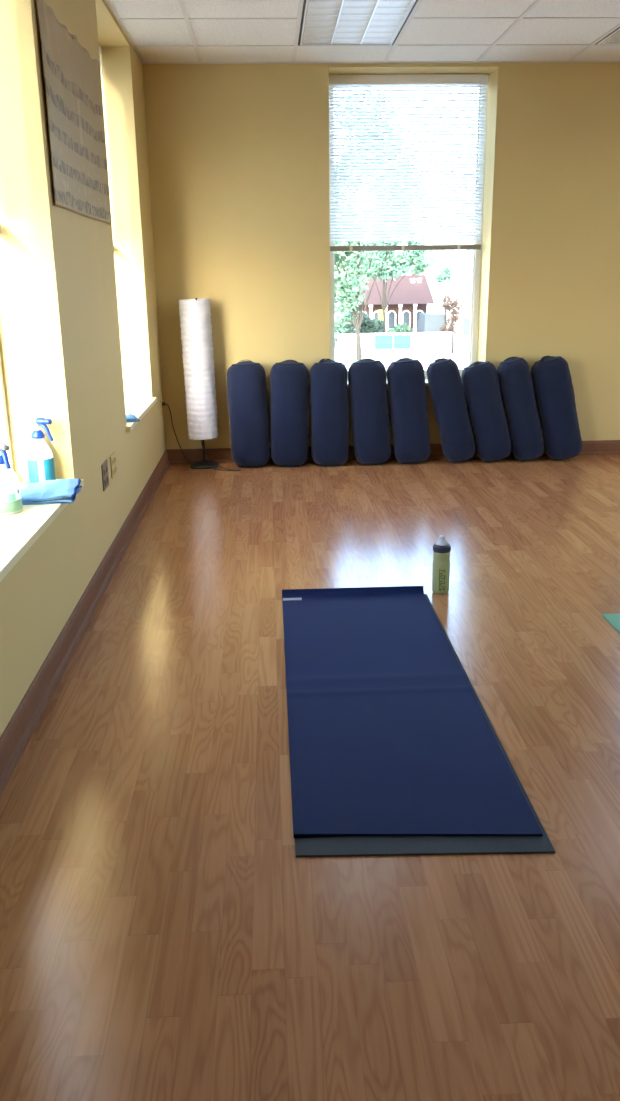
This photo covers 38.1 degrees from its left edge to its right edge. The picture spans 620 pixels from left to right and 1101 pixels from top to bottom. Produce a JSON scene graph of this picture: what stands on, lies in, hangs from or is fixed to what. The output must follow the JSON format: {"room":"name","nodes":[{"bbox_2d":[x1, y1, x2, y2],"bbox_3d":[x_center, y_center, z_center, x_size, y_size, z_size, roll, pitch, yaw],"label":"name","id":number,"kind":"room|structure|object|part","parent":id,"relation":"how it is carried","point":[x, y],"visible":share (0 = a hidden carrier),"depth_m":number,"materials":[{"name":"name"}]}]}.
{"room":"exercise studio","nodes":[
{"label":"exercise studio","id":0,"kind":"room"},
{"bbox_2d":[0,0,165,736],"bbox_3d":[-1.036,-0.661,1.890,0.340,3.065,9.692,-1,17,-2],"label":"wall","id":1,"kind":"structure","parent":0,"point":[79,330],"depth_m":3.48,"materials":[{"name":"yellow paint"}]},
{"bbox_2d":[0,353,83,581],"bbox_3d":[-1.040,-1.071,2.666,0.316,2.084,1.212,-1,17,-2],"label":"windowsill","id":2,"kind":"structure","parent":1,"relation":"in","point":[19,531],"depth_m":2.93,"materials":[{"name":"white paint"}]},
{"bbox_3d":[-1.168,-1.078,2.658,0.060,2.062,1.132,-1,17,-2],"label":"frame","id":3,"kind":"part","parent":2,"relation":"part of","materials":[{"name":"white"}]},
{"bbox_2d":[0,442,22,514],"bbox_3d":[-1.039,-0.248,3.036,0.108,0.242,0.108,2,17,9],"label":"spray bottle","id":4,"kind":"object","parent":2,"relation":"on","point":[10,491],"visible":1,"depth_m":3.01,"materials":[{"name":"white plastic"}]},
{"bbox_3d":[-1.027,-0.176,3.012,0.074,0.025,0.015,-5,18,-14],"label":"label panel","id":5,"kind":"part","parent":4,"relation":"part of","materials":[{"name":"green paper"}]},
{"bbox_2d":[26,417,55,482],"bbox_3d":[-1.033,-0.378,3.424,0.101,0.261,0.101,-10,20,-29],"label":"spray bottle","id":6,"kind":"object","parent":2,"relation":"on","point":[39,457],"visible":0.89,"depth_m":3.39,"materials":[{"name":"white plastic"}]},
{"bbox_3d":[-1.052,-0.300,3.404,0.053,0.089,0.008,7,19,24],"label":"label panel","id":7,"kind":"part","parent":6,"relation":"part of","materials":[{"name":"teal paper"}]},
{"bbox_3d":[-0.990,-0.307,3.424,0.009,0.089,0.056,8,19,26],"label":"label panel","id":8,"kind":"part","parent":6,"relation":"part of","materials":[{"name":"teal"}]},
{"bbox_3d":[-0.997,-0.088,2.971,0.256,0.026,1.212,-1,17,-2],"label":"sill","id":9,"kind":"part","parent":2,"relation":"part of","materials":[{"name":"beige paint"}]},
{"bbox_2d":[20,478,81,504],"bbox_3d":[-0.965,-0.224,3.279,0.240,0.049,0.262,-2,17,-6],"label":"cleaning cloth","id":10,"kind":"object","parent":2,"relation":"on","point":[58,491],"visible":0.91,"depth_m":3.23,"materials":[{"name":"blue fabric"}]},
{"bbox_2d":[36,0,111,224],"bbox_3d":[-0.961,-1.793,3.764,0.016,0.743,1.270,-1,17,-2],"label":"chart","id":11,"kind":"object","parent":1,"relation":"attached to","point":[73,90],"visible":1,"depth_m":3.65,"materials":[{"name":"brown paper"}]},
{"bbox_2d":[0,450,169,796],"bbox_3d":[-0.833,0.654,2.231,0.026,0.106,9.152,-1,17,-2],"label":"baseboard","id":12,"kind":"structure","parent":1,"relation":"attached to","point":[19,730],"depth_m":3.22,"materials":[{"name":"brown wood"}]},
{"bbox_2d":[101,459,108,490],"bbox_3d":[-0.944,-0.348,4.147,0.010,0.122,0.135,-1,17,-2],"label":"wall outlet","id":13,"kind":"object","parent":1,"relation":"attached to","point":[104,467],"visible":1,"depth_m":4.12,"materials":[{"name":"brown"}]},
{"bbox_2d":[99,45,114,250],"bbox_3d":[-1.207,-2.251,4.908,0.043,1.142,1.105,-1,17,-2],"label":"window blind","id":14,"kind":"object","parent":1,"relation":"attached to","point":[99,45],"visible":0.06,"depth_m":5.31,"materials":[{"name":"white plastic"}]},
{"bbox_2d":[110,452,116,478],"bbox_3d":[-0.955,-0.416,4.367,0.010,0.108,0.125,-1,17,-2],"label":"wall outlet","id":15,"kind":"object","parent":1,"relation":"attached to","point":[112,457],"visible":1,"depth_m":4.34,"materials":[{"name":"beige plastic"}]},
{"bbox_2d":[124,397,156,431],"bbox_3d":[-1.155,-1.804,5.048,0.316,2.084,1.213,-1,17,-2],"label":"windowsill","id":16,"kind":"structure","parent":1,"relation":"in","point":[138,407],"depth_m":5.47,"materials":[{"name":"white paint"}]},
{"bbox_2d":[126,413,139,421],"bbox_3d":[-1.051,-0.738,4.986,0.187,0.028,0.179,-6,18,-16],"label":"cleaning cloth","id":17,"kind":"object","parent":16,"relation":"on","point":[129,418],"visible":0.33,"depth_m":4.94,"materials":[{"name":"blue fabric"}]},
{"bbox_2d":[160,399,162,415],"bbox_3d":[-1.050,-1.015,6.366,0.010,0.114,0.070,-1,17,-2],"label":"wall outlet","id":18,"kind":"object","parent":1,"relation":"attached to","point":[161,399],"visible":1,"depth_m":6.34,"materials":[{"name":"brown plastic"}]},
{"bbox_2d":[0,455,619,1100],"bbox_3d":[2.138,0.685,2.384,5.972,0.120,9.152,-1,17,-2],"label":"floor","id":19,"kind":"structure","parent":0,"point":[165,935],"depth_m":2.19,"materials":[{"name":"brown wood"}]},
{"bbox_2d":[162,298,240,470],"bbox_3d":[-0.746,-1.171,6.325,0.584,1.178,0.225,5,18,17],"label":"floor lamp","id":20,"kind":"object","parent":19,"relation":"on","point":[195,314],"visible":1,"depth_m":6.23,"materials":[{"name":"white paper"}]},
{"bbox_3d":[-0.780,-1.269,6.304,0.232,0.963,0.220,-1,17,-2],"label":"lamp shade","id":21,"kind":"part","parent":20,"relation":"part of","materials":[{"name":"white paper"}]},
{"bbox_3d":[-0.750,-0.810,6.375,0.565,0.459,0.094,5,18,19],"label":"power cord","id":22,"kind":"part","parent":20,"relation":"part of","materials":[{"name":"brown plastic"}]},
{"bbox_2d":[227,360,269,466],"bbox_3d":[-0.437,-0.973,6.387,0.295,0.755,0.242,-1,17,-2],"label":"bolster","id":23,"kind":"object","parent":19,"relation":"on","point":[247,393],"visible":1,"depth_m":6.29,"materials":[{"name":"blue fabric"}]},
{"bbox_2d":[270,360,308,465],"bbox_3d":[-0.146,-0.977,6.397,0.287,0.750,0.244,-1,17,-2],"label":"bolster","id":24,"kind":"object","parent":19,"relation":"on","point":[289,379],"visible":1,"depth_m":6.30,"materials":[{"name":"blue fabric"}]},
{"bbox_2d":[309,359,348,465],"bbox_3d":[0.137,-0.984,6.399,0.276,0.754,0.241,-1,17,-2],"label":"bolster","id":25,"kind":"object","parent":19,"relation":"on","point":[328,377],"visible":1,"depth_m":6.31,"materials":[{"name":"blue fabric"}]},
{"bbox_2d":[348,358,390,464],"bbox_3d":[0.426,-0.993,6.420,0.313,0.751,0.247,-1,17,-2],"label":"bolster","id":26,"kind":"object","parent":19,"relation":"on","point":[367,383],"visible":1,"depth_m":6.33,"materials":[{"name":"blue fabric"}]},
{"bbox_2d":[386,357,429,463],"bbox_3d":[0.705,-1.000,6.433,0.318,0.752,0.243,-1,17,-2],"label":"bolster","id":27,"kind":"object","parent":19,"relation":"on","point":[407,396],"visible":1,"depth_m":6.34,"materials":[{"name":"blue fabric"}]},
{"bbox_2d":[295,594,554,856],"bbox_3d":[0.234,0.461,2.981,0.617,0.005,1.800,-1,17,-2],"label":"yoga mat","id":28,"kind":"object","parent":19,"relation":"on","point":[344,845],"visible":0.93,"depth_m":2.17,"materials":[{"name":"grey rubber"}]},
{"bbox_2d":[282,586,542,837],"bbox_3d":[0.224,0.431,3.012,0.607,0.033,1.756,-1,17,-2],"label":"yoga mat","id":29,"kind":"object","parent":28,"relation":"on","point":[389,735],"visible":1,"depth_m":2.70,"materials":[{"name":"blue rubber"}]},
{"bbox_2d":[432,535,450,593],"bbox_3d":[0.563,0.058,3.850,0.076,0.254,0.076,-1,17,-2],"label":"water bottle","id":30,"kind":"object","parent":19,"relation":"on","point":[441,548],"visible":1,"depth_m":3.82,"materials":[{"name":"yellow plastic"}]},
{"bbox_3d":[0.562,-0.045,3.818,0.058,0.038,0.058,-1,17,-2],"label":"spout","id":31,"kind":"part","parent":30,"relation":"part of","materials":[{"name":"grey plastic"}]},
{"bbox_3d":[0.562,-0.013,3.828,0.073,0.032,0.073,-1,17,-2],"label":"lid","id":32,"kind":"part","parent":30,"relation":"part of","materials":[{"name":"grey plastic"}]},
{"bbox_2d":[427,357,474,462],"bbox_3d":[1.011,-1.004,6.439,0.355,0.748,0.241,-1,17,-2],"label":"bolster","id":33,"kind":"object","parent":19,"relation":"on","point":[443,375],"visible":1,"depth_m":6.34,"materials":[{"name":"blue fabric"}]},
{"bbox_2d":[461,361,510,461],"bbox_3d":[1.270,-0.997,6.457,0.372,0.718,0.243,-1,17,-2],"label":"bolster","id":34,"kind":"object","parent":19,"relation":"on","point":[480,380],"visible":0.98,"depth_m":6.37,"materials":[{"name":"blue fabric"}]},
{"bbox_2d":[497,357,543,460],"bbox_3d":[1.520,-1.018,6.467,0.355,0.744,0.244,-1,17,-2],"label":"bolster","id":35,"kind":"object","parent":19,"relation":"on","point":[514,374],"visible":0.99,"depth_m":6.38,"materials":[{"name":"blue fabric"}]},
{"bbox_2d":[531,356,582,459],"bbox_3d":[1.782,-1.027,6.480,0.393,0.747,0.247,-1,17,-2],"label":"bolster","id":36,"kind":"object","parent":19,"relation":"on","point":[551,376],"visible":0.98,"depth_m":6.39,"materials":[{"name":"blue fabric"}]},
{"bbox_2d":[602,614,619,632],"bbox_3d":[1.517,0.518,2.739,0.610,0.006,1.826,-1,17,-2],"label":"yoga mat","id":37,"kind":"object","parent":19,"relation":"on","point":[613,619],"visible":1,"depth_m":3.54,"materials":[{"name":"green rubber"}]},
{"bbox_2d":[110,0,619,62],"bbox_3d":[2.104,-1.909,1.583,5.964,0.020,9.144,-1,17,-2],"label":"ceiling","id":38,"kind":"structure","parent":0,"point":[419,31],"depth_m":5.15,"materials":[{"name":"tile"}]},
{"bbox_2d":[298,0,417,45],"bbox_3d":[0.242,-2.942,4.851,0.603,0.126,1.184,-1,17,-2],"label":"ceiling light","id":39,"kind":"object","parent":38,"relation":"attached to","point":[323,22],"visible":0.98,"depth_m":4.93,"materials":[{"name":"white plastic"}]},
{"bbox_2d":[105,0,619,63],"bbox_3d":[2.104,-1.898,1.587,5.972,0.005,9.152,-1,17,-2],"label":"grid","id":40,"kind":"object","parent":38,"relation":"attached to","point":[186,18],"depth_m":5.39,"materials":[{"name":"white metal"}]},
{"bbox_2d":[594,27,619,44],"bbox_3d":[2.055,-2.989,4.924,0.603,0.126,1.184,-1,17,-2],"label":"ceiling light","id":41,"kind":"object","parent":38,"relation":"attached to","point":[613,38],"visible":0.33,"depth_m":5.46,"materials":[{"name":"white plastic"}]},
{"bbox_2d":[143,62,619,449],"bbox_3d":[1.901,-2.116,6.481,5.972,3.065,0.340,-1,17,-2],"label":"wall","id":42,"kind":"structure","parent":0,"point":[238,154],"depth_m":6.19,"materials":[{"name":"yellow paint"}]},
{"bbox_2d":[167,440,619,463],"bbox_3d":[1.927,-0.763,6.707,5.972,0.106,0.026,-1,17,-2],"label":"baseboard","id":43,"kind":"structure","parent":42,"relation":"attached to","point":[596,447],"depth_m":6.64,"materials":[{"name":"brown wood"}]},
{"bbox_2d":[329,79,488,387],"bbox_3d":[0.690,-2.235,6.367,1.206,2.084,0.356,-1,17,-2],"label":"window","id":44,"kind":"structure","parent":42,"relation":"in","point":[476,258],"depth_m":6.57,"materials":[{"name":"white"}]},
{"bbox_3d":[0.705,-1.243,6.642,1.206,0.026,0.296,-1,17,-2],"label":"sill","id":45,"kind":"part","parent":44,"relation":"part of","materials":[{"name":"beige paint"}]},
{"bbox_2d":[329,74,488,251],"bbox_3d":[0.681,-2.703,6.292,1.098,1.142,0.043,-1,17,-2],"label":"window blind","id":46,"kind":"object","parent":44,"relation":"attached to","point":[355,79],"visible":0.98,"depth_m":6.29,"materials":[{"name":"white plastic"}]},
{"bbox_3d":[0.661,-2.696,6.300,0.001,1.082,0.030,-1,17,-2],"label":"ladder cord","id":47,"kind":"part","parent":46,"relation":"part of","materials":[{"name":"white fabric"}]},
{"bbox_3d":[0.688,-2.178,6.461,1.090,0.036,0.026,-1,17,-2],"label":"rail","id":48,"kind":"part","parent":46,"relation":"part of","materials":[{"name":"grey"}]},
{"bbox_3d":[1.065,-2.707,6.316,0.001,1.082,0.030,-1,17,-2],"label":"ladder cord","id":49,"kind":"part","parent":46,"relation":"part of","materials":[{"name":"white fabric"}]},
{"label":"outside","id":50,"kind":"structure","parent":0,"visible":0},
{"bbox_2d":[335,298,468,369],"bbox_3d":[26.818,-16.011,69.682,180.000,0.300,260.000,-1,17,-2],"label":"ground","id":51,"kind":"structure","parent":50,"point":[461,357],"depth_m":59.09,"materials":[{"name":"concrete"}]},
{"bbox_2d":[335,310,363,333],"bbox_3d":[2.527,-15.022,61.760,2.415,3.149,1.579,-1,17,-2],"label":"shrub","id":52,"kind":"object","parent":51,"relation":"on","point":[351,327],"visible":0.26,"depth_m":61.37,"materials":[{"name":"green plant"}]},
{"bbox_2d":[354,313,385,332],"bbox_3d":[4.148,-15.337,63.257,2.347,2.828,1.717,-1,17,-2],"label":"shrub","id":53,"kind":"object","parent":51,"relation":"on","point":[368,325],"visible":0.52,"depth_m":62.81,"materials":[{"name":"green plant"}]},
{"bbox_2d":[378,310,385,332],"bbox_3d":[5.473,-16.910,68.361,0.594,2.739,0.130,-1,17,-2],"label":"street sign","id":54,"kind":"object","parent":51,"relation":"on","point":[380,312],"visible":0.52,"depth_m":68.00,"materials":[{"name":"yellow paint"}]},
{"bbox_2d":[346,215,431,332],"bbox_3d":[5.345,-19.009,63.519,6.477,9.616,3.667,-1,17,-2],"label":"shade tree","id":55,"kind":"object","parent":51,"relation":"on","point":[396,263],"visible":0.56,"depth_m":62.46,"materials":[{"name":"green plant"}]},
{"bbox_3d":[5.315,-21.296,62.814,6.477,4.830,3.667,-1,17,-2],"label":"crown","id":56,"kind":"part","parent":55,"relation":"part of","materials":[{"name":"green plant"}]},
{"bbox_2d":[334,88,447,364],"bbox_3d":[1.981,-12.672,38.112,8.013,12.562,5.918,-1,17,-2],"label":"shade tree","id":57,"kind":"object","parent":51,"relation":"on","point":[344,284],"visible":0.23,"depth_m":37.82,"materials":[{"name":"green plant"}]},
{"bbox_2d":[347,273,434,332],"bbox_3d":[6.449,-21.031,76.320,6.700,5.900,9.300,-1,17,-2],"label":"brick house","id":58,"kind":"structure","parent":51,"relation":"on","point":[411,297],"depth_m":73.71,"materials":[{"name":"brown brick"}]},
{"bbox_3d":[6.742,-19.005,74.046,0.520,1.360,0.060,-1,17,-2],"label":"pane","id":59,"kind":"part","parent":58,"relation":"part of","materials":[{"name":"grey"}]},
{"bbox_3d":[7.941,-19.036,74.094,0.520,1.360,0.060,-1,17,-2],"label":"pane","id":60,"kind":"part","parent":58,"relation":"part of","materials":[{"name":"grey"}]},
{"bbox_3d":[9.040,-19.064,74.139,0.520,1.360,0.060,-1,17,-2],"label":"pane","id":61,"kind":"part","parent":58,"relation":"part of","materials":[{"name":"grey"}]},
{"bbox_2d":[335,332,451,359],"bbox_3d":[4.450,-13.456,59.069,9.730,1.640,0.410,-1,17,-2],"label":"wall","id":62,"kind":"structure","parent":51,"relation":"on","point":[413,344],"depth_m":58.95,"materials":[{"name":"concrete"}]},
{"bbox_3d":[4.824,-13.653,58.843,1.170,0.900,0.060,-1,17,-2],"label":"panel","id":63,"kind":"part","parent":62,"relation":"part of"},
{"bbox_3d":[6.063,-13.685,58.893,1.150,0.900,0.060,-1,17,-2],"label":"panel","id":64,"kind":"part","parent":62,"relation":"part of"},
{"bbox_3d":[8.368,-13.491,59.063,1.760,1.490,0.060,-1,17,-2],"label":"panel","id":65,"kind":"part","parent":62,"relation":"part of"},
{"bbox_2d":[388,323,415,332],"bbox_3d":[7.189,-16.872,69.965,2.502,1.748,1.577,-1,17,-2],"label":"shrub","id":66,"kind":"object","parent":51,"relation":"on","point":[402,328],"visible":0.4,"depth_m":69.61,"materials":[{"name":"green plant"}]},
{"bbox_2d":[417,313,444,331],"bbox_3d":[9.277,-17.131,69.487,1.500,2.400,3.900,-1,17,-2],"label":"truck","id":67,"kind":"object","parent":51,"relation":"on","point":[427,322],"visible":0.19,"depth_m":67.52,"materials":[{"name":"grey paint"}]},
{"bbox_2d":[435,267,450,330],"bbox_3d":[12.010,-22.163,79.821,2.034,5.872,1.203,-1,17,-2],"label":"sapling","id":68,"kind":"object","parent":51,"relation":"on","point":[444,275],"visible":0.74,"depth_m":79.05,"materials":[{"name":"green plant"}]},
{"bbox_3d":[11.939,-24.276,79.138,1.909,1.428,1.145,-8,19,-23],"label":"crown","id":69,"kind":"part","parent":68,"relation":"part of","materials":[{"name":"green plant"}]},
{"bbox_2d":[440,290,464,352],"bbox_3d":[9.860,-15.802,62.118,1.779,4.212,1.655,-1,17,-2],"label":"sapling","id":70,"kind":"object","parent":51,"relation":"on","point":[449,307],"visible":0.86,"depth_m":61.85,"materials":[{"name":"brown plant"}]},
{"bbox_3d":[9.855,-16.156,62.009,1.779,2.874,1.655,-1,17,-2],"label":"crown","id":71,"kind":"part","parent":70,"relation":"part of","materials":[{"name":"brown plant"}]},
{"bbox_2d":[449,221,473,349],"bbox_3d":[16.442,-19.410,65.371,11.900,9.000,2.880,-1,17,-2],"label":"building","id":72,"kind":"structure","parent":51,"relation":"on","point":[461,265],"depth_m":64.24,"materials":[{"name":"white paint"}]},
{"bbox_3d":[11.280,-16.107,64.657,0.520,1.240,0.050,-1,17,-2],"label":"pane","id":73,"kind":"part","parent":72,"relation":"part of","materials":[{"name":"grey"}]},
{"bbox_3d":[11.248,-18.496,63.920,0.520,1.240,0.050,-1,17,-2],"label":"pane","id":74,"kind":"part","parent":72,"relation":"part of","materials":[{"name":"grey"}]},
{"bbox_3d":[11.216,-20.885,63.183,0.520,1.240,0.050,-1,17,-2],"label":"pane","id":75,"kind":"part","parent":72,"relation":"part of","materials":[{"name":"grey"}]}
]}

